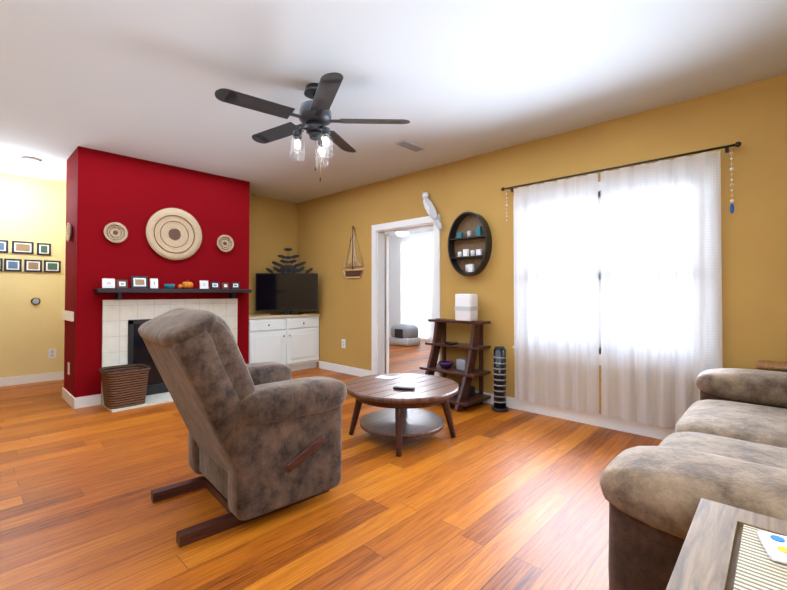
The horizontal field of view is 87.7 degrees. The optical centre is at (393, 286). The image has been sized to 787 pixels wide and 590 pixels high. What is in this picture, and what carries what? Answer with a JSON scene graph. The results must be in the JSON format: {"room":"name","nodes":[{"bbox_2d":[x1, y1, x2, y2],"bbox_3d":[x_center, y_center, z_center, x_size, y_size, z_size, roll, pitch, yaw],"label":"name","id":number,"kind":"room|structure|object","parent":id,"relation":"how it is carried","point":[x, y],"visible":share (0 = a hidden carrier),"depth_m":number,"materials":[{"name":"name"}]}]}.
{"room":"living room","nodes":[
{"label":"living room","id":0,"kind":"room"},
{"bbox_2d":[0,173,65,377],"bbox_3d":[-4.649,-0.083,4.578,0.100,2.440,2.000,-1,-1,43],"label":"wall","id":1,"kind":"structure","parent":0,"point":[34,211],"depth_m":4.88,"materials":[{"name":"yellow paint"}]},
{"bbox_2d":[0,258,2,270],"bbox_3d":[-4.521,-0.253,4.626,0.020,0.145,0.160,-1,-1,43],"label":"framed picture","id":2,"kind":"object","parent":1,"relation":"attached to","point":[1,264],"visible":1,"depth_m":4.67,"materials":[{"name":"black wood"}]},
{"bbox_2d":[0,240,7,252],"bbox_3d":[-4.480,-0.462,4.672,0.020,0.145,0.130,-1,-1,43],"label":"framed picture","id":3,"kind":"object","parent":1,"relation":"attached to","point":[3,246],"visible":1,"depth_m":4.69,"materials":[{"name":"black wood"}]},
{"bbox_2d":[4,258,21,271],"bbox_3d":[-4.407,-0.251,4.746,0.020,0.145,0.150,-1,-1,43],"label":"framed picture","id":4,"kind":"object","parent":1,"relation":"attached to","point":[15,265],"visible":1,"depth_m":4.74,"materials":[{"name":"black"}]},
{"bbox_2d":[12,241,33,253],"bbox_3d":[-4.350,-0.460,4.811,0.020,0.145,0.190,-1,-1,43],"label":"framed picture","id":5,"kind":"object","parent":1,"relation":"attached to","point":[20,247],"visible":1,"depth_m":4.80,"materials":[{"name":"black"}]},
{"bbox_2d":[0,371,63,386],"bbox_3d":[-4.610,1.085,4.518,0.013,0.099,1.789,-1,-1,43],"label":"baseboard","id":6,"kind":"structure","parent":1,"relation":"attached to","point":[25,379],"depth_m":4.85,"materials":[{"name":"white wood"}]},
{"bbox_2d":[24,259,41,271],"bbox_3d":[-4.285,-0.249,4.876,0.020,0.145,0.160,-1,-1,43],"label":"framed picture","id":7,"kind":"object","parent":1,"relation":"attached to","point":[32,265],"visible":1,"depth_m":4.87,"materials":[{"name":"black"}]},
{"bbox_2d":[31,298,39,304],"bbox_3d":[-4.266,0.171,4.887,0.025,0.084,0.084,-1,-1,43],"label":"thermostat","id":8,"kind":"object","parent":1,"relation":"attached to","point":[35,301],"visible":0.92,"depth_m":4.88,"materials":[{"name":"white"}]},
{"bbox_2d":[37,243,50,255],"bbox_3d":[-4.219,-0.453,4.949,0.020,0.145,0.130,-1,-1,43],"label":"framed picture","id":9,"kind":"object","parent":1,"relation":"attached to","point":[43,248],"visible":1,"depth_m":4.94,"materials":[{"name":"black"}]},
{"bbox_2d":[48,348,55,358],"bbox_3d":[-4.163,0.813,5.000,0.008,0.115,0.075,-1,-1,43],"label":"outlet","id":10,"kind":"object","parent":1,"relation":"attached to","point":[51,353],"visible":1,"depth_m":5.00,"materials":[{"name":"white plastic"}]},
{"bbox_2d":[44,260,60,272],"bbox_3d":[-4.164,-0.247,5.004,0.020,0.145,0.160,-1,-1,43],"label":"framed picture","id":11,"kind":"object","parent":1,"relation":"attached to","point":[52,266],"visible":1,"depth_m":5.00,"materials":[{"name":"black"}]},
{"bbox_2d":[64,146,249,397],"bbox_3d":[-2.578,-0.083,4.630,0.600,2.440,1.700,-1,-1,43],"label":"wall","id":12,"kind":"structure","parent":0,"point":[132,195],"depth_m":4.15,"materials":[{"name":"red paint"}]},
{"bbox_2d":[62,310,73,320],"bbox_3d":[-3.205,0.284,4.034,0.500,0.090,0.019,-1,-1,43],"label":"light switch","id":13,"kind":"object","parent":12,"relation":"attached to","point":[68,315],"depth_m":3.96,"materials":[{"name":"white plastic"}]},
{"bbox_2d":[66,223,71,240],"bbox_3d":[-3.151,-0.532,3.986,0.180,0.180,0.028,-1,-1,43],"label":"art","id":14,"kind":"object","parent":12,"relation":"attached to","point":[68,232],"visible":0.98,"depth_m":4.00,"materials":[{"name":"wicker"}]},
{"bbox_2d":[62,387,100,408],"bbox_3d":[-2.577,1.087,4.603,0.614,0.099,1.714,-1,-1,43],"label":"baseboard","id":15,"kind":"structure","parent":12,"relation":"attached to","point":[72,401],"depth_m":3.86,"materials":[{"name":"white wood"}]},
{"bbox_2d":[104,222,127,242],"bbox_3d":[-2.725,-0.532,4.020,0.028,0.200,0.200,-1,-1,43],"label":"art","id":16,"kind":"object","parent":12,"relation":"attached to","point":[115,232],"visible":1,"depth_m":4.02,"materials":[{"name":"wicker"}]},
{"bbox_2d":[94,288,251,298],"bbox_3d":[-2.269,0.074,4.392,0.168,0.100,1.520,-1,-1,43],"label":"mantel shelf","id":17,"kind":"object","parent":12,"relation":"attached to","point":[119,292],"visible":0.98,"depth_m":4.23,"materials":[{"name":"black wood"}]},
{"bbox_2d":[102,278,114,287],"bbox_3d":[-2.721,-0.033,3.912,0.039,0.091,0.100,-1,-1,43],"label":"framed picture","id":18,"kind":"object","parent":17,"relation":"on","point":[108,283],"visible":1,"depth_m":3.90,"materials":[{"name":"white"}]},
{"bbox_2d":[116,280,127,287],"bbox_3d":[-2.646,-0.027,3.992,0.039,0.081,0.090,-1,-1,43],"label":"framed picture","id":19,"kind":"object","parent":17,"relation":"on","point":[121,283],"visible":1,"depth_m":3.98,"materials":[{"name":"brown wood"}]},
{"bbox_2d":[131,276,147,287],"bbox_3d":[-2.544,-0.045,4.101,0.038,0.121,0.150,-1,-1,36],"label":"framed picture","id":20,"kind":"object","parent":17,"relation":"on","point":[139,281],"visible":1,"depth_m":4.09,"materials":[{"name":"black"}]},
{"bbox_2d":[150,278,157,287],"bbox_3d":[-2.453,-0.034,4.196,0.038,0.101,0.070,-1,-1,43],"label":"framed picture","id":21,"kind":"object","parent":17,"relation":"on","point":[153,283],"visible":1,"depth_m":4.18,"materials":[{"name":"white"}]},
{"bbox_2d":[164,284,174,288],"bbox_3d":[-2.341,-0.004,4.282,0.100,0.050,0.100,-1,-1,43],"label":"dish","id":22,"kind":"object","parent":17,"relation":"on","point":[169,286],"visible":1,"depth_m":4.25,"materials":[{"name":"teal ceramic"}]},
{"bbox_2d":[178,280,192,288],"bbox_3d":[-2.230,-0.027,4.401,0.120,0.100,0.152,-1,-1,43],"label":"pumpkin","id":23,"kind":"object","parent":17,"relation":"on","point":[187,285],"visible":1,"depth_m":4.37,"materials":[{"name":"orange glass"}]},
{"bbox_2d":[199,280,208,288],"bbox_3d":[-2.110,-0.024,4.559,0.038,0.091,0.090,-1,-1,43],"label":"framed picture","id":24,"kind":"object","parent":17,"relation":"on","point":[203,284],"visible":1,"depth_m":4.55,"materials":[{"name":"white"}]},
{"bbox_2d":[210,282,219,288],"bbox_3d":[-2.027,-0.018,4.646,0.040,0.081,0.101,-1,-1,43],"label":"framed picture","id":25,"kind":"object","parent":17,"relation":"on","point":[214,285],"visible":1,"depth_m":4.63,"materials":[{"name":"black"}]},
{"bbox_2d":[222,283,228,288],"bbox_3d":[-1.945,-0.011,4.735,0.070,0.071,0.038,1,-1,-41],"label":"framed picture","id":26,"kind":"object","parent":17,"relation":"on","point":[225,285],"visible":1,"depth_m":4.72,"materials":[{"name":"brown"}]},
{"bbox_2d":[231,282,239,288],"bbox_3d":[-1.863,-0.015,4.821,0.038,0.081,0.100,-1,-1,43],"label":"framed picture","id":27,"kind":"object","parent":17,"relation":"on","point":[235,285],"visible":1,"depth_m":4.81,"materials":[{"name":"black"}]},
{"bbox_2d":[146,208,201,259],"bbox_3d":[-2.354,-0.566,4.413,0.028,0.560,0.560,-1,-1,43],"label":"art","id":28,"kind":"object","parent":12,"relation":"attached to","point":[173,233],"visible":1,"depth_m":4.41,"materials":[{"name":"wicker"}]},
{"bbox_2d":[217,235,233,251],"bbox_3d":[-1.976,-0.510,4.812,0.028,0.200,0.200,-1,-1,43],"label":"art","id":29,"kind":"object","parent":12,"relation":"attached to","point":[225,243],"visible":0.98,"depth_m":4.81,"materials":[{"name":"wicker"}]},
{"bbox_2d":[249,194,297,313],"bbox_3d":[-2.410,-0.072,5.318,0.100,2.440,2.890,-1,-1,43],"label":"wall","id":30,"kind":"structure","parent":0,"point":[273,228],"depth_m":5.91,"materials":[{"name":"yellow paint"}]},
{"bbox_2d":[0,337,662,589],"bbox_3d":[-0.226,1.187,4.612,8.360,0.100,8.150,-1,-1,43],"label":"floor","id":31,"kind":"structure","parent":0,"point":[487,497],"depth_m":2.02,"materials":[{"name":"brown wood"}]},
{"bbox_2d":[101,299,237,411],"bbox_3d":[-2.200,0.632,4.290,0.398,1.000,1.340,-1,-1,43],"label":"fireplace","id":32,"kind":"object","parent":31,"relation":"on","point":[123,321],"visible":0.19,"depth_m":4.13,"materials":[{"name":"beige tile"}]},
{"bbox_2d":[99,363,150,408],"bbox_3d":[-2.542,0.934,3.881,0.374,0.342,0.374,-1,-1,43],"label":"basket","id":33,"kind":"object","parent":32,"relation":"on","point":[123,386],"visible":1,"depth_m":3.77,"materials":[{"name":"wicker"}]},
{"bbox_2d":[138,308,346,547],"bbox_3d":[-0.802,0.606,2.174,0.881,0.991,0.812,1,-1,-42],"label":"recliner","id":34,"kind":"object","parent":31,"relation":"on","point":[264,438],"visible":1,"depth_m":1.88,"materials":[{"name":"brown fabric"}]},
{"bbox_2d":[249,313,319,370],"bbox_3d":[-1.619,0.766,5.632,0.593,0.770,1.082,-1,-1,43],"label":"base cabinet","id":35,"kind":"object","parent":31,"relation":"on","point":[291,342],"visible":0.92,"depth_m":5.46,"materials":[{"name":"white paint"}]},
{"bbox_2d":[255,273,317,314],"bbox_3d":[-1.476,0.097,5.678,0.637,0.570,0.617,-1,-1,43],"label":"tv","id":36,"kind":"object","parent":35,"relation":"on","point":[286,293],"visible":1,"depth_m":5.66,"materials":[{"name":"black plastic"}]},
{"bbox_2d":[266,248,312,312],"bbox_3d":[-1.481,-0.085,5.829,0.480,0.937,0.464,-1,-1,43],"label":"decorative branches","id":37,"kind":"object","parent":35,"relation":"on","point":[286,268],"visible":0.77,"depth_m":5.83,"materials":[{"name":"black"}]},
{"bbox_2d":[346,373,457,456],"bbox_3d":[0.063,0.924,3.071,0.840,0.390,0.840,-1,-1,43],"label":"coffee table","id":38,"kind":"object","parent":31,"relation":"on","point":[399,420],"visible":0.96,"depth_m":2.94,"materials":[{"name":"brown wood"}]},
{"bbox_2d":[375,375,394,378],"bbox_3d":[-0.064,0.729,3.304,0.140,0.003,0.100,0,-1,26],"label":"notepad","id":39,"kind":"object","parent":38,"relation":"on","point":[385,377],"visible":1,"depth_m":3.29,"materials":[{"name":"white paper"}]},
{"bbox_2d":[393,386,414,389],"bbox_3d":[0.075,0.716,2.897,0.150,0.016,0.045,0,-1,15],"label":"remote","id":40,"kind":"object","parent":38,"relation":"on","point":[403,388],"visible":0.98,"depth_m":2.88,"materials":[{"name":"black plastic"}]},
{"bbox_2d":[389,324,419,346],"bbox_3d":[0.227,0.976,8.415,0.520,0.425,0.405,-1,-1,43],"label":"box","id":41,"kind":"object","parent":31,"relation":"on","point":[404,335],"visible":1,"depth_m":8.24,"materials":[{"name":"grey fabric"}]},
{"bbox_2d":[419,318,490,411],"bbox_3d":[0.548,0.739,3.981,0.640,0.831,0.445,-1,-1,43],"label":"etagere","id":42,"kind":"object","parent":31,"relation":"on","point":[462,401],"visible":0.85,"depth_m":3.92,"materials":[{"name":"brown wood"}]},
{"bbox_2d":[438,361,453,368],"bbox_3d":[0.522,0.776,4.070,0.156,0.060,0.156,-1,-1,43],"label":"bowl","id":43,"kind":"object","parent":42,"relation":"on","point":[446,364],"visible":1,"depth_m":4.03,"materials":[{"name":"purple ceramic"}]},
{"bbox_2d":[444,342,458,344],"bbox_3d":[0.572,0.557,4.053,0.150,0.016,0.150,-1,-1,43],"label":"dish","id":44,"kind":"object","parent":42,"relation":"on","point":[451,343],"visible":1,"depth_m":4.01,"materials":[{"name":"black"}]},
{"bbox_2d":[456,358,466,370],"bbox_3d":[0.680,0.755,3.990,0.100,0.100,0.100,-1,-1,43],"label":"box","id":45,"kind":"object","parent":42,"relation":"on","point":[461,364],"visible":0.65,"depth_m":3.95,"materials":[{"name":"grey plastic"}]},
{"bbox_2d":[453,383,474,397],"bbox_3d":[0.588,1.000,3.990,0.340,0.080,0.220,-1,-1,43],"label":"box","id":46,"kind":"object","parent":42,"relation":"on","point":[471,391],"visible":0.21,"depth_m":3.91,"materials":[{"name":"black"}]},
{"bbox_2d":[454,294,477,320],"bbox_3d":[0.709,0.198,3.985,0.174,0.263,0.154,-1,-1,43],"label":"air purifier","id":47,"kind":"object","parent":42,"relation":"on","point":[466,307],"visible":1,"depth_m":3.93,"materials":[{"name":"white plastic"}]},
{"bbox_2d":[492,346,507,411],"bbox_3d":[0.974,0.837,3.753,0.150,0.574,0.150,-1,-1,43],"label":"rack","id":48,"kind":"object","parent":31,"relation":"on","point":[499,373],"visible":1,"depth_m":3.71,"materials":[{"name":"black"}]},
{"bbox_2d":[599,368,786,589],"bbox_3d":[1.642,0.592,1.529,1.040,1.000,2.120,-1,-1,43],"label":"sofa","id":49,"kind":"object","parent":31,"relation":"on","point":[725,443],"visible":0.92,"depth_m":1.10,"materials":[{"name":"fabric"}]},
{"bbox_2d":[666,498,786,589],"bbox_3d":[0.677,0.750,0.403,0.660,0.650,0.560,-1,-1,43],"label":"end table","id":50,"kind":"object","parent":31,"relation":"on","point":[707,559],"visible":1,"depth_m":0.68,"materials":[{"name":"brown wood"}]},
{"bbox_2d":[733,525,786,589],"bbox_3d":[0.683,0.422,0.429,0.500,0.004,0.360,-1,-1,43],"label":"placemat","id":51,"kind":"object","parent":50,"relation":"on","point":[758,568],"visible":0.67,"depth_m":0.61,"materials":[{"name":"beige fabric"}]},
{"bbox_2d":[757,530,786,563],"bbox_3d":[0.663,0.415,0.627,0.150,0.014,0.075,0,-1,29],"label":"dominoes","id":52,"kind":"object","parent":51,"relation":"on","point":[774,546],"visible":1,"depth_m":0.65,"materials":[{"name":"white plastic"}]},
{"bbox_2d":[756,360,786,371],"bbox_3d":[2.452,0.784,2.377,0.510,0.640,0.198,-1,-1,43],"label":"side table","id":53,"kind":"object","parent":31,"relation":"on","point":[771,365],"visible":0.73,"depth_m":2.46,"materials":[{"name":"brown wood"}]},
{"bbox_2d":[0,0,786,236],"bbox_3d":[-0.226,-1.352,4.649,8.360,0.100,8.150,-1,-1,43],"label":"ceiling","id":54,"kind":"structure","parent":0,"point":[453,80],"depth_m":2.55,"materials":[{"name":"white paint"}]},
{"bbox_2d":[19,156,40,163],"bbox_3d":[-3.718,-1.294,4.199,0.170,0.028,0.170,-1,-1,43],"label":"recessed light","id":55,"kind":"object","parent":54,"relation":"in","point":[30,160],"visible":1,"depth_m":4.16,"materials":[{"name":"white plastic"}]},
{"bbox_2d":[215,72,409,180],"bbox_3d":[-0.559,-1.016,2.728,1.195,0.628,1.195,-1,-1,43],"label":"fan","id":56,"kind":"object","parent":54,"relation":"hanging from","point":[314,115],"visible":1,"depth_m":2.66,"materials":[{"name":"black metal"}]},
{"bbox_2d":[396,232,408,236],"bbox_3d":[0.204,-1.182,9.297,0.300,0.100,0.300,-1,-1,43],"label":"light","id":57,"kind":"object","parent":54,"relation":"attached to","point":[402,234],"visible":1,"depth_m":9.21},
{"bbox_2d":[394,140,424,151],"bbox_3d":[0.156,-1.307,3.814,0.120,0.013,0.300,-1,-1,43],"label":"ceiling vent","id":58,"kind":"object","parent":54,"relation":"in","point":[409,145],"visible":1,"depth_m":3.80,"materials":[{"name":"grey metal"}]},
{"bbox_2d":[389,231,433,336],"bbox_3d":[1.571,-0.025,8.470,5.700,2.440,0.100,-1,-1,43],"label":"wall","id":59,"kind":"structure","parent":0,"point":[394,279],"depth_m":9.77,"materials":[{"name":"white paint"}]},
{"bbox_2d":[389,333,432,340],"bbox_3d":[1.532,1.143,8.410,5.499,0.099,0.014,-1,-1,43],"label":"baseboard","id":60,"kind":"structure","parent":59,"relation":"attached to","point":[431,339],"depth_m":9.15,"materials":[{"name":"white wood"}]},
{"bbox_2d":[400,240,429,338],"bbox_3d":[0.494,0.058,9.367,0.900,2.200,0.070,-1,-1,43],"label":"room window","id":61,"kind":"structure","parent":59,"relation":"in","point":[414,282],"depth_m":9.31,"materials":[{"name":"white glass"}]},
{"bbox_2d":[297,74,786,413],"bbox_3d":[0.755,-0.088,4.234,6.190,2.440,0.120,-1,-1,43],"label":"wall","id":62,"kind":"structure","parent":0,"point":[751,118],"depth_m":3.56,"materials":[{"name":"yellow paint"}]},
{"bbox_2d":[342,339,345,347],"bbox_3d":[-0.667,0.760,5.476,0.075,0.115,0.008,-1,-1,43],"label":"outlet","id":63,"kind":"object","parent":62,"relation":"attached to","point":[343,343],"visible":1,"depth_m":5.47,"materials":[{"name":"white plastic"}]},
{"bbox_2d":[343,226,363,277],"bbox_3d":[-0.527,-0.453,5.349,0.407,0.681,0.022,-1,-1,43],"label":"artwork","id":64,"kind":"object","parent":62,"relation":"attached to","point":[352,272],"visible":0.96,"depth_m":5.34,"materials":[{"name":"beige wood"}]},
{"bbox_2d":[385,233,388,373],"bbox_3d":[-0.107,0.239,5.568,0.667,1.805,0.608,-1,-1,43],"label":"door leaf","id":65,"kind":"structure","parent":62,"relation":"in","point":[387,303],"depth_m":5.14,"materials":[{"name":"white wood"}]},
{"bbox_2d":[371,214,440,376],"bbox_3d":[0.157,0.184,4.784,1.050,1.909,0.139,-1,-1,43],"label":"door frame","id":66,"kind":"structure","parent":62,"relation":"attached to","point":[379,231],"depth_m":5.05,"materials":[{"name":"white wood"}]},
{"bbox_2d":[422,191,441,229],"bbox_3d":[0.411,-0.835,4.432,0.280,0.467,0.056,-1,-1,43],"label":"art","id":67,"kind":"object","parent":62,"relation":"attached to","point":[429,207],"visible":1,"depth_m":4.42,"materials":[{"name":"white ceramic"}]},
{"bbox_2d":[448,212,491,275],"bbox_3d":[0.754,-0.426,4.086,0.454,0.634,0.100,-1,-1,43],"label":"shelf","id":68,"kind":"object","parent":62,"relation":"attached to","point":[469,244],"visible":1,"depth_m":4.11,"materials":[{"name":"black wood"}]},
{"bbox_2d":[319,361,674,439],"bbox_3d":[0.949,1.077,3.941,5.510,0.099,0.013,-1,-1,43],"label":"baseboard","id":69,"kind":"structure","parent":62,"relation":"attached to","point":[634,427],"depth_m":3.42,"materials":[{"name":"white wood"}]},
{"bbox_2d":[513,182,600,364],"bbox_3d":[1.688,-0.107,3.314,1.510,1.470,0.116,-1,-1,43],"label":"window","id":70,"kind":"structure","parent":62,"relation":"in","point":[599,226],"depth_m":3.33,"materials":[{"name":"white"}]},
{"bbox_2d":[501,142,741,191],"bbox_3d":[1.647,-0.918,3.261,1.716,0.050,0.084,-1,-1,43],"label":"curtain rod","id":71,"kind":"object","parent":62,"relation":"attached to","point":[736,144],"visible":1,"depth_m":3.06,"materials":[{"name":"black metal"}]},
{"bbox_2d":[514,151,722,427],"bbox_3d":[1.635,0.052,3.225,1.488,1.910,0.061,-1,-1,43],"label":"sheer curtains","id":72,"kind":"object","parent":71,"relation":"hanging from","point":[661,303],"visible":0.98,"depth_m":3.11,"materials":[{"name":"white fabric"}]},
{"bbox_2d":[729,149,733,213],"bbox_3d":[2.231,-0.696,2.704,0.023,0.430,0.022,-1,-1,43],"label":"charm","id":73,"kind":"object","parent":71,"relation":"hanging from","point":[731,169],"visible":0.9,"depth_m":2.70,"materials":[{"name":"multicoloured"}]}
]}

